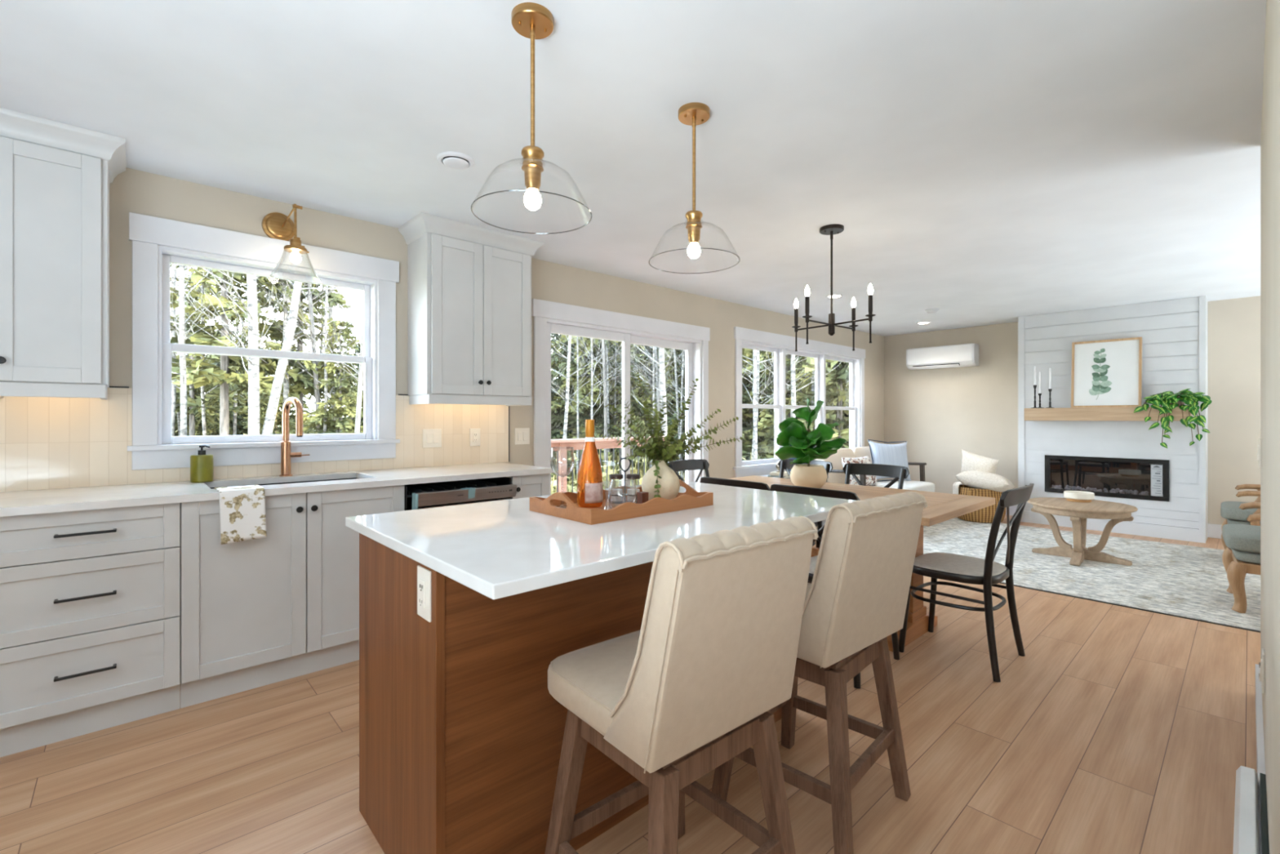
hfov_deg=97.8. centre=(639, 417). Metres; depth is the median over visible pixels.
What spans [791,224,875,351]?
chandelier
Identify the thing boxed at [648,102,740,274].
pendant light
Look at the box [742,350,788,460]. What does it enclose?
birch tree
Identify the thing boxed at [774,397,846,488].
potted plant
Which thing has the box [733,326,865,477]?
window
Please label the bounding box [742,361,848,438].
spruce tree
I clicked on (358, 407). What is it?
birch tree
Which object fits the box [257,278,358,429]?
birch tree
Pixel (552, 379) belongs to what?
spruce tree
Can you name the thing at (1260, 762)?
baseboard
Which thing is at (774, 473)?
book
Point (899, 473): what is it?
dining chair
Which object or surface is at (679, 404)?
spruce tree
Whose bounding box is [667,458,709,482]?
dining chair
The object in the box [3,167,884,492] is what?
wall
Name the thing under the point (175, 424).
spruce tree
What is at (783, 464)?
dining chair
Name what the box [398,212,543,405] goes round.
upper cabinet
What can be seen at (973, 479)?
throw pillow
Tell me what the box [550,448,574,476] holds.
bowl
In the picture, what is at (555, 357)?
spruce tree
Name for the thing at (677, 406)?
birch tree
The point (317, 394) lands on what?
birch tree
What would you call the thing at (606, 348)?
birch tree
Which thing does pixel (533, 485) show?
base cabinet
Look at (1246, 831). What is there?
baseboard heater
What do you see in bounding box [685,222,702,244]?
socket
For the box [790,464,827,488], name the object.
pot
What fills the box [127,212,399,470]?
window
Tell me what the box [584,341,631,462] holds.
birch tree
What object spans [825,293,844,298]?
recessed light
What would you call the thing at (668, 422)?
spruce tree
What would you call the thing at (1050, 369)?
taper candle
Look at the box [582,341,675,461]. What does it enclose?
spruce tree
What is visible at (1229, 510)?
seat cushion
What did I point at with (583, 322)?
door
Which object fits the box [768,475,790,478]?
book
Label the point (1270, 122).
wall
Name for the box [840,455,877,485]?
lumbar pillow
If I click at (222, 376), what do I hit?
spruce tree
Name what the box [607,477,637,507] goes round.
glass
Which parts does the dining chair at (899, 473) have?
leg, leg, rail, leg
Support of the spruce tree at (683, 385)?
on the ground
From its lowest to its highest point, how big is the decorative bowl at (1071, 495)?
0.080 m
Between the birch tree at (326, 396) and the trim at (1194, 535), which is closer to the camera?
the trim at (1194, 535)
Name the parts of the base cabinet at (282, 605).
door, knob, knob, door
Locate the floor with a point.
(1117, 729)
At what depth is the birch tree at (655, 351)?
17.23 m
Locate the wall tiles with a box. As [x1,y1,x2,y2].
[0,387,508,492]
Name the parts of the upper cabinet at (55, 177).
knob, door, light rail, crown molding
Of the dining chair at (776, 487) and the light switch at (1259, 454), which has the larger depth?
the dining chair at (776, 487)
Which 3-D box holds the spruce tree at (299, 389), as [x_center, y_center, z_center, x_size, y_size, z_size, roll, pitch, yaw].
[-6.937,-1.968,11.495,3.687,8.455,3.257,0,0,-30]
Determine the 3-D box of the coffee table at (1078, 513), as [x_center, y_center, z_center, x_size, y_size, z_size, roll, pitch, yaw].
[3.837,0.985,4.871,0.754,0.482,0.754,0,0,40]
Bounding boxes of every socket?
[284,238,309,253]
[521,162,543,191]
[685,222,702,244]
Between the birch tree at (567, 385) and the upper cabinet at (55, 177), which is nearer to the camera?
the upper cabinet at (55, 177)
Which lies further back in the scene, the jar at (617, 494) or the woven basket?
the woven basket
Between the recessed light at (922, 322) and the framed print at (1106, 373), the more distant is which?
the recessed light at (922, 322)
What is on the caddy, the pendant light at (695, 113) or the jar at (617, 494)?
the jar at (617, 494)
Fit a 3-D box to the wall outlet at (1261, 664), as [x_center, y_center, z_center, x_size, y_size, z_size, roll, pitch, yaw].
[2.009,0.815,1.804,0.078,0.122,0.012,0,0,-42]
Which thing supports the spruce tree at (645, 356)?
on the ground
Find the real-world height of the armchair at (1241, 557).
0.996 m
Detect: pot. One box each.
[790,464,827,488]
[1170,396,1184,406]
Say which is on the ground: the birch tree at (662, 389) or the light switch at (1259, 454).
the birch tree at (662, 389)
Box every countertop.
[0,462,553,516]
[345,480,855,599]
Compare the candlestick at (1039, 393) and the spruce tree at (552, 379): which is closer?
the candlestick at (1039, 393)
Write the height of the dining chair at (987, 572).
0.907 m
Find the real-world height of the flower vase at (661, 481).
0.489 m
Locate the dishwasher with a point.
(440, 494)
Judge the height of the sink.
0.199 m
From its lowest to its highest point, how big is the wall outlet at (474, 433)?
0.122 m
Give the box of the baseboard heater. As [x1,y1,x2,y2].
[1232,765,1269,853]
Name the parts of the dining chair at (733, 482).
rail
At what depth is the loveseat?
6.54 m
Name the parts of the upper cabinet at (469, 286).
door, light rail, crown molding, door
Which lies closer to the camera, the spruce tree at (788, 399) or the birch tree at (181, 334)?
the birch tree at (181, 334)
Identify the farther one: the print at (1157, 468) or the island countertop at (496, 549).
the print at (1157, 468)
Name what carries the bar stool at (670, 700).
on the floor
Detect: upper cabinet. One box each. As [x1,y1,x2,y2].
[0,107,125,399]
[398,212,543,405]
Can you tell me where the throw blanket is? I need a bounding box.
[952,481,963,493]
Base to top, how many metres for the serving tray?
0.080 m
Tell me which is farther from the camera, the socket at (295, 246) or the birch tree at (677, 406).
the birch tree at (677, 406)
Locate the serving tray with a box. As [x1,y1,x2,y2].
[529,479,713,524]
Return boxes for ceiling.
[0,0,1266,336]
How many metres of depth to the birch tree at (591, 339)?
12.96 m
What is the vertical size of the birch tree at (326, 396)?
11.026 m
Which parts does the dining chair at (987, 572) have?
leg, leg, seat, leg, leg, rail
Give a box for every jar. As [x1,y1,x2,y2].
[609,473,623,501]
[626,473,639,501]
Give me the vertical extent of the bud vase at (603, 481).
0.106 m
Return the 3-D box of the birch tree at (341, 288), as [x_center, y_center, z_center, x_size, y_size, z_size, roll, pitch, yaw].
[-10.298,-2.764,19.270,2.891,9.339,3.088,0,0,15]
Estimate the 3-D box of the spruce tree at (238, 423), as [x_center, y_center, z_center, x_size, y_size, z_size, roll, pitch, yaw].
[-13.013,-0.610,17.520,2.242,4.818,2.258,0,0,9]
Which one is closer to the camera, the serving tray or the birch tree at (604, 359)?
the serving tray
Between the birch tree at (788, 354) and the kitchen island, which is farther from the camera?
the birch tree at (788, 354)
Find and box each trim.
[109,386,509,462]
[1017,295,1207,542]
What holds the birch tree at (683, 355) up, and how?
on the ground
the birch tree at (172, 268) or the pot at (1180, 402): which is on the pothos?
the pot at (1180, 402)
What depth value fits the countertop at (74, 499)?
2.61 m
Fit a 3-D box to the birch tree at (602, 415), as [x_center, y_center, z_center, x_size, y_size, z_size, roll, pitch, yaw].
[-1.182,-3.691,18.218,3.313,12.107,3.411,0,0,-38]
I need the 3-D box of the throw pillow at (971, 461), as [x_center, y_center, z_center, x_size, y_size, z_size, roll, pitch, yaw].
[4.158,0.635,6.860,0.215,0.491,0.527,0,0,-33]
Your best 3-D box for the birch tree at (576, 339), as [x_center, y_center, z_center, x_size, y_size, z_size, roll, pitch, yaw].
[-1.804,-2.989,14.912,3.646,11.026,3.413,0,0,16]
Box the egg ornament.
[775,460,784,472]
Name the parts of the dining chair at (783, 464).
leg, rail, leg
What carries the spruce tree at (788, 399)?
on the ground
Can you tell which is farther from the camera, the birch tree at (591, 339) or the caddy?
the birch tree at (591, 339)
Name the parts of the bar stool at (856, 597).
leg, leg, seat, leg, swivel plate, backrest, leg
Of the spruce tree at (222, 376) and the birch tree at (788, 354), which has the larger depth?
the birch tree at (788, 354)
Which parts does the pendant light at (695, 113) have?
lamp shade, bulb, rod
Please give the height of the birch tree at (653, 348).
11.026 m
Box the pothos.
[1133,388,1212,448]
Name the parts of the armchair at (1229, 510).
leg, leg, arm, arm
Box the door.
[531,298,710,494]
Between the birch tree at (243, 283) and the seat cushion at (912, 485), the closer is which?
the seat cushion at (912, 485)
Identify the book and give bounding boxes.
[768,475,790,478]
[769,471,791,475]
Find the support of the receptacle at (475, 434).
attached to the wall outlet at (474, 433)
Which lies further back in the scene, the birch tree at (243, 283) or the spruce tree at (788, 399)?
the birch tree at (243, 283)
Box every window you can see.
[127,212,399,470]
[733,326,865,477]
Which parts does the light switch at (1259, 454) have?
plate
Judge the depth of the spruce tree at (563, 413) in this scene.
19.99 m
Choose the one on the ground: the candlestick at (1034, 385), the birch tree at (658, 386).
the birch tree at (658, 386)
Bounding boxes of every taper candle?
[1034,365,1035,385]
[1039,371,1040,393]
[1048,368,1051,388]
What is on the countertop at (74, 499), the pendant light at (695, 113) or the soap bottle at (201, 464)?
the soap bottle at (201, 464)
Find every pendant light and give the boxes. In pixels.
[471,2,591,234]
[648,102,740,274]
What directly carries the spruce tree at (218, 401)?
on the ground
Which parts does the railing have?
post, rail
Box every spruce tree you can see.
[170,263,262,435]
[170,263,333,435]
[173,313,231,435]
[173,378,216,435]
[186,276,364,434]
[199,356,242,435]
[208,331,248,434]
[228,339,280,435]
[240,368,296,435]
[259,338,316,434]
[278,384,312,431]
[294,315,364,434]
[307,386,343,431]
[328,342,364,431]
[551,333,637,468]
[551,334,571,425]
[551,334,651,483]
[551,337,631,437]
[561,342,652,438]
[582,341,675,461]
[634,346,674,416]
[640,348,684,475]
[666,348,796,444]
[670,373,769,461]
[671,385,684,459]
[742,347,814,461]
[742,351,848,460]
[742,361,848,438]
[757,355,848,458]
[785,375,848,429]
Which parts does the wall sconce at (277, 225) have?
plate, arm, lamp shade, drop rod, bulb, joint knob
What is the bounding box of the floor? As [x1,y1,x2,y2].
[0,515,1260,853]
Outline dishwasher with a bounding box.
[404,476,516,511]
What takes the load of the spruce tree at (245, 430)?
on the ground
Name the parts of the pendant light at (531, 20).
lamp shade, rod, bulb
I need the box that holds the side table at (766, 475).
[758,474,828,525]
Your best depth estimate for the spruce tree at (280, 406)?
15.45 m
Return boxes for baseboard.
[1005,504,1222,538]
[1255,663,1265,853]
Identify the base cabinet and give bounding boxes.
[0,502,180,757]
[180,477,404,707]
[508,473,549,498]
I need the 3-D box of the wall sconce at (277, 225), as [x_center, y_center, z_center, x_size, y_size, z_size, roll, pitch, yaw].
[-1.874,-0.945,3.022,0.242,0.396,0.330,0,0,-42]
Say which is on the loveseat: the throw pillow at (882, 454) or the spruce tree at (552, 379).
the throw pillow at (882, 454)
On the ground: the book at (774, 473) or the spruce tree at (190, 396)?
the spruce tree at (190, 396)
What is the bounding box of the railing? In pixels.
[551,435,669,492]
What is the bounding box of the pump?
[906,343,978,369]
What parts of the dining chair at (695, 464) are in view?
rail, leg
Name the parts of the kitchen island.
panel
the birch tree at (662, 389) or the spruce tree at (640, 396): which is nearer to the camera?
the birch tree at (662, 389)
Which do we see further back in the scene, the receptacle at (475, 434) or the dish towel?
the receptacle at (475, 434)
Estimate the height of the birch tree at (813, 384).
13.253 m
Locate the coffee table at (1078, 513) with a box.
[1027,497,1137,565]
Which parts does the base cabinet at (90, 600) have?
handle, handle, handle, drawer, drawer, drawer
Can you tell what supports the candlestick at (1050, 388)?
on the mantel shelf
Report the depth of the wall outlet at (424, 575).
1.35 m
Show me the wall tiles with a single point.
(46, 442)
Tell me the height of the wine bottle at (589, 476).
0.304 m
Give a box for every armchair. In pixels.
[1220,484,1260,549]
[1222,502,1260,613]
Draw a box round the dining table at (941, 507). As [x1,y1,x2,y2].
[697,475,995,651]
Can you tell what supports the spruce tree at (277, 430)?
on the ground
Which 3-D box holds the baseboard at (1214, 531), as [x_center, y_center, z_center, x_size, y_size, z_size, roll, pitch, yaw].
[5.688,1.165,5.993,0.016,0.140,6.155,0,0,-42]
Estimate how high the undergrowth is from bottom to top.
2.332 m
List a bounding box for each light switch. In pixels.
[422,428,441,448]
[514,427,529,444]
[1257,437,1261,467]
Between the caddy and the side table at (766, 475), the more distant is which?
the side table at (766, 475)
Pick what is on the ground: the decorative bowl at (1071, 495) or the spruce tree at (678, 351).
the spruce tree at (678, 351)
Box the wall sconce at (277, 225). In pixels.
[262,204,320,283]
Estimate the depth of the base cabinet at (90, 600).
2.15 m
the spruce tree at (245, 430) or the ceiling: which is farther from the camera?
the spruce tree at (245, 430)
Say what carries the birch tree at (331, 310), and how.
on the ground
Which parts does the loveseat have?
arm, arm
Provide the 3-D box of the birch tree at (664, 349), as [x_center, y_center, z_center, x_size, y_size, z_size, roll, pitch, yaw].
[1.258,-3.619,14.553,3.912,12.640,4.180,0,0,28]
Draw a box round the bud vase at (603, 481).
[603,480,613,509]
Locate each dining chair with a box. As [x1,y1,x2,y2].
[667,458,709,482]
[700,476,808,581]
[769,484,899,688]
[777,458,832,546]
[815,462,909,547]
[898,483,1034,681]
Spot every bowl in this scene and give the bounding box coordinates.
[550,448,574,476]
[1063,490,1094,502]
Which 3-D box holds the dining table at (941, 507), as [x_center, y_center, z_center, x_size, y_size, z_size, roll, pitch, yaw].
[1.151,0.855,3.618,1.015,0.760,1.740,0,0,-42]
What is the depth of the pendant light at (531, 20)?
1.66 m
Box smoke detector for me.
[924,308,938,313]
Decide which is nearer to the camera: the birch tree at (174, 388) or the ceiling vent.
the ceiling vent
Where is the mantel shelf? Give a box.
[1024,406,1191,421]
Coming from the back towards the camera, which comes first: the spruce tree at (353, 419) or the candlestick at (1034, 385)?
the spruce tree at (353, 419)
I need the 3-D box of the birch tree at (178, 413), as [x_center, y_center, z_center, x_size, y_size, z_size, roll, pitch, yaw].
[-11.433,-3.356,13.536,3.484,11.093,2.637,0,0,36]
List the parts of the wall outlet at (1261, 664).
plate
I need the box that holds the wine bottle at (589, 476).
[577,419,602,507]
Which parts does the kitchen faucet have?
spout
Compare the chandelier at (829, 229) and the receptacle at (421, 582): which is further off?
the chandelier at (829, 229)
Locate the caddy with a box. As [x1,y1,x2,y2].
[608,457,639,503]
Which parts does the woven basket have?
ring handle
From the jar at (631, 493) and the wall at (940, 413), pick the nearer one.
the jar at (631, 493)
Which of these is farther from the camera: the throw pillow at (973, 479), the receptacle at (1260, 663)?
the throw pillow at (973, 479)
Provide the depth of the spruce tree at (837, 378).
11.58 m
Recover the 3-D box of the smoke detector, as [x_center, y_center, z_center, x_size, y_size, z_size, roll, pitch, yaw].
[3.252,-1.187,6.220,0.140,0.036,0.140,0,0,-42]
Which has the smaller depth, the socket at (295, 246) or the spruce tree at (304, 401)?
the socket at (295, 246)
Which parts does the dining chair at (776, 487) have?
seat, rail, leg, leg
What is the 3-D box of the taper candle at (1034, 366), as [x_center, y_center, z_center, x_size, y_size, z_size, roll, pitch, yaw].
[4.565,-0.488,6.453,0.021,0.223,0.021,0,0,-42]
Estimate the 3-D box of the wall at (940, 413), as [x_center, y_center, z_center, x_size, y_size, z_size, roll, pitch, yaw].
[5.749,0.015,6.049,0.150,2.440,6.155,0,0,-42]
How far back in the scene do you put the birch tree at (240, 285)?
15.19 m
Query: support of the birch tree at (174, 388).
on the ground
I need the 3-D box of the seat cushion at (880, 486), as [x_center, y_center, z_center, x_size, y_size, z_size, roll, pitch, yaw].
[2.584,0.855,6.273,0.726,0.160,0.640,0,0,-42]
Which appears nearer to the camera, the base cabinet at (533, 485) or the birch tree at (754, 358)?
the base cabinet at (533, 485)
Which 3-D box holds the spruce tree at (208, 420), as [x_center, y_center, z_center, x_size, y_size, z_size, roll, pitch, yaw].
[-11.695,-0.435,14.550,2.184,4.834,1.981,0,0,23]
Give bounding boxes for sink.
[209,477,357,488]
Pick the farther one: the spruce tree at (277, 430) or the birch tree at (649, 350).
the birch tree at (649, 350)
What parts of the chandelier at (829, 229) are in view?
bulb, bulb, arm, arm, rod, arm, arm, bulb, bulb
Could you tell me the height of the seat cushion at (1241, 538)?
0.112 m
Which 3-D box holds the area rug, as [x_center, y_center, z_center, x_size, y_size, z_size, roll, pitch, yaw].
[3.948,1.230,4.803,2.716,0.009,3.276,0,0,-42]
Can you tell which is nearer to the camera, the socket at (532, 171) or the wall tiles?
the socket at (532, 171)
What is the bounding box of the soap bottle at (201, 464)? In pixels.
[190,444,213,482]
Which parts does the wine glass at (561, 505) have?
stem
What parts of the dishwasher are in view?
door, control panel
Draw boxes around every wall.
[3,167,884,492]
[884,295,1260,524]
[1025,296,1199,528]
[1260,0,1279,853]
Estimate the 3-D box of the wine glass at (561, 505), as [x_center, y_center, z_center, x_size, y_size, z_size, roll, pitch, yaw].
[-0.271,0.207,1.951,0.086,0.208,0.086,0,0,-42]
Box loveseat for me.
[813,446,934,492]
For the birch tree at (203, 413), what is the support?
on the ground
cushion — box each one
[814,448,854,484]
[849,446,881,479]
[870,484,909,489]
[876,478,934,492]
[1220,501,1260,522]
[1222,524,1260,553]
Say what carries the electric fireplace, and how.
in the wall at (1197, 296)
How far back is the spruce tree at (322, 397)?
19.11 m
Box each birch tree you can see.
[170,263,220,436]
[170,264,283,435]
[170,265,271,435]
[170,266,219,407]
[170,266,346,435]
[170,275,236,435]
[177,271,279,435]
[231,284,282,401]
[239,283,279,342]
[256,277,361,431]
[256,279,362,433]
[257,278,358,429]
[270,280,364,433]
[277,284,346,351]
[281,287,362,431]
[302,285,360,431]
[308,288,362,351]
[551,333,615,474]
[551,334,621,439]
[561,337,638,419]
[563,337,667,484]
[573,344,618,435]
[581,338,653,485]
[583,342,653,474]
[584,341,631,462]
[592,339,683,432]
[607,340,671,467]
[630,343,672,435]
[631,346,684,431]
[632,345,670,470]
[635,348,684,475]
[635,348,684,479]
[664,349,684,397]
[742,349,813,459]
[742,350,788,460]
[742,354,789,397]
[752,354,836,445]
[768,357,846,411]
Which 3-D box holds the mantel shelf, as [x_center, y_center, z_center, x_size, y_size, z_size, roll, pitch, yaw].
[4.974,-0.039,6.011,0.216,0.142,1.370,0,0,-42]
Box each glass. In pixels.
[550,446,574,508]
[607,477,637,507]
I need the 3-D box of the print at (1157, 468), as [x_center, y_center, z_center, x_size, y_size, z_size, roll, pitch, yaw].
[5.333,0.636,5.763,0.001,0.287,0.072,0,0,-42]
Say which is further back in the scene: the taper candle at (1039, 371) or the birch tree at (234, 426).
the birch tree at (234, 426)
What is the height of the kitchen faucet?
0.434 m
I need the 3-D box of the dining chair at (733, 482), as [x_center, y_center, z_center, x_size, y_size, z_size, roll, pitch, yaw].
[0.670,0.784,3.191,0.539,0.907,0.476,0,0,-42]
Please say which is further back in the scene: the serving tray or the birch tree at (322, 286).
the birch tree at (322, 286)
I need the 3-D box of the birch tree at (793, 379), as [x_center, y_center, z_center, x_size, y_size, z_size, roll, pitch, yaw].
[2.942,-3.188,11.002,3.296,11.701,3.202,0,0,5]
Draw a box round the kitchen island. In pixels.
[359,533,782,853]
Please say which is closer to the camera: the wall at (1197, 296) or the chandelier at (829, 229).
the chandelier at (829, 229)
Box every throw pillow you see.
[867,439,911,481]
[955,471,1014,491]
[960,448,999,474]
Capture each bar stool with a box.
[544,515,818,853]
[711,490,927,853]
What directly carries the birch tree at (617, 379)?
on the ground
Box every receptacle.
[417,578,425,608]
[473,432,477,441]
[1258,658,1262,681]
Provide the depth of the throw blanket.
6.73 m
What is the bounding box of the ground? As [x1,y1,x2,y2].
[175,416,646,493]
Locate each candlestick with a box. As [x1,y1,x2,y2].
[1031,365,1036,408]
[1036,371,1044,408]
[1045,368,1054,408]
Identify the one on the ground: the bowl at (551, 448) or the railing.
the railing
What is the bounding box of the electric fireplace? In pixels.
[1044,454,1168,501]
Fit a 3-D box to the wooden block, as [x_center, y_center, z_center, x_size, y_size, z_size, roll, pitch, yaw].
[0.009,0.286,1.962,0.030,0.050,0.030,0,0,-42]
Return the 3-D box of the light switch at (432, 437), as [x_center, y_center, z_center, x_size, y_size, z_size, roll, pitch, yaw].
[-1.369,0.135,3.683,0.124,0.122,0.012,0,0,-42]
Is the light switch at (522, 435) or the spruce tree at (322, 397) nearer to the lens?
the light switch at (522, 435)
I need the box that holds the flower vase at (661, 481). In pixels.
[596,372,746,500]
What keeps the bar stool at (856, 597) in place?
on the floor
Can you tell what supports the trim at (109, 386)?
attached to the wall at (132, 190)
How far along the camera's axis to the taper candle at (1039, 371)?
6.41 m
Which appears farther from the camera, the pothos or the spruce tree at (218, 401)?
the spruce tree at (218, 401)
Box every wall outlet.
[417,564,431,622]
[469,428,479,445]
[1258,648,1264,693]
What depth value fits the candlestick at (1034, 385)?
6.45 m
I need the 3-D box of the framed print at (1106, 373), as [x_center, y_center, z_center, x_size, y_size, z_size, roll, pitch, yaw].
[5.020,-0.476,6.022,0.092,0.734,0.585,0,0,-42]
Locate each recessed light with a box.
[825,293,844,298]
[915,321,930,324]
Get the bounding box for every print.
[1071,337,1142,407]
[1154,465,1161,493]
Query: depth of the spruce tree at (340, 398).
10.43 m
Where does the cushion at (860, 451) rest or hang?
on the loveseat
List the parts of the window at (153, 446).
sash, sash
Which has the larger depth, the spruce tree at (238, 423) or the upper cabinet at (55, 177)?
the spruce tree at (238, 423)
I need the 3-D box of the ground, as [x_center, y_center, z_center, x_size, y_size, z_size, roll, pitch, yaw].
[-10.456,1.043,33.622,110.000,2.579,56.000,0,0,-42]
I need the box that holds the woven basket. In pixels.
[957,484,1005,523]
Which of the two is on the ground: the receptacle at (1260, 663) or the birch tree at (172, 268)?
the birch tree at (172, 268)
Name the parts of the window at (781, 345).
sash, sash, sash, sash, sash, sash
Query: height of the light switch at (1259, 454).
0.122 m
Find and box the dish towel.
[214,484,266,544]
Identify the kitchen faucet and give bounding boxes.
[279,396,310,476]
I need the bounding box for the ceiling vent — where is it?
[436,151,475,169]
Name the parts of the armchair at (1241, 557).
leg, leg, seat frame, arm, arm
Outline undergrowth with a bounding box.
[195,424,752,494]
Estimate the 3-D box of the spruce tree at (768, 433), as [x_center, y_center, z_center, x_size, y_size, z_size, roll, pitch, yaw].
[2.914,-2.009,14.126,3.852,9.400,4.247,0,0,37]
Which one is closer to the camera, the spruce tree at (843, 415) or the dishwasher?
the dishwasher
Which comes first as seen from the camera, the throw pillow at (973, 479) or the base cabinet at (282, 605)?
the base cabinet at (282, 605)
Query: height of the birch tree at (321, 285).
11.269 m
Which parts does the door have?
panel, panel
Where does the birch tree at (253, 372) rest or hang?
on the ground
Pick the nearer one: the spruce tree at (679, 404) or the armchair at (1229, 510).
the armchair at (1229, 510)
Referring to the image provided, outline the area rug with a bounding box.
[923,517,1260,632]
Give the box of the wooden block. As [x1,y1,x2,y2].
[636,491,648,503]
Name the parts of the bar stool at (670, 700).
leg, seat, leg, leg, backrest, swivel plate, leg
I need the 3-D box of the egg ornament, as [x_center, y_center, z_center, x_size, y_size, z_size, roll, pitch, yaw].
[1.449,0.501,5.776,0.090,0.120,0.090,0,0,-42]
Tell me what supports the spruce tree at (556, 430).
on the ground

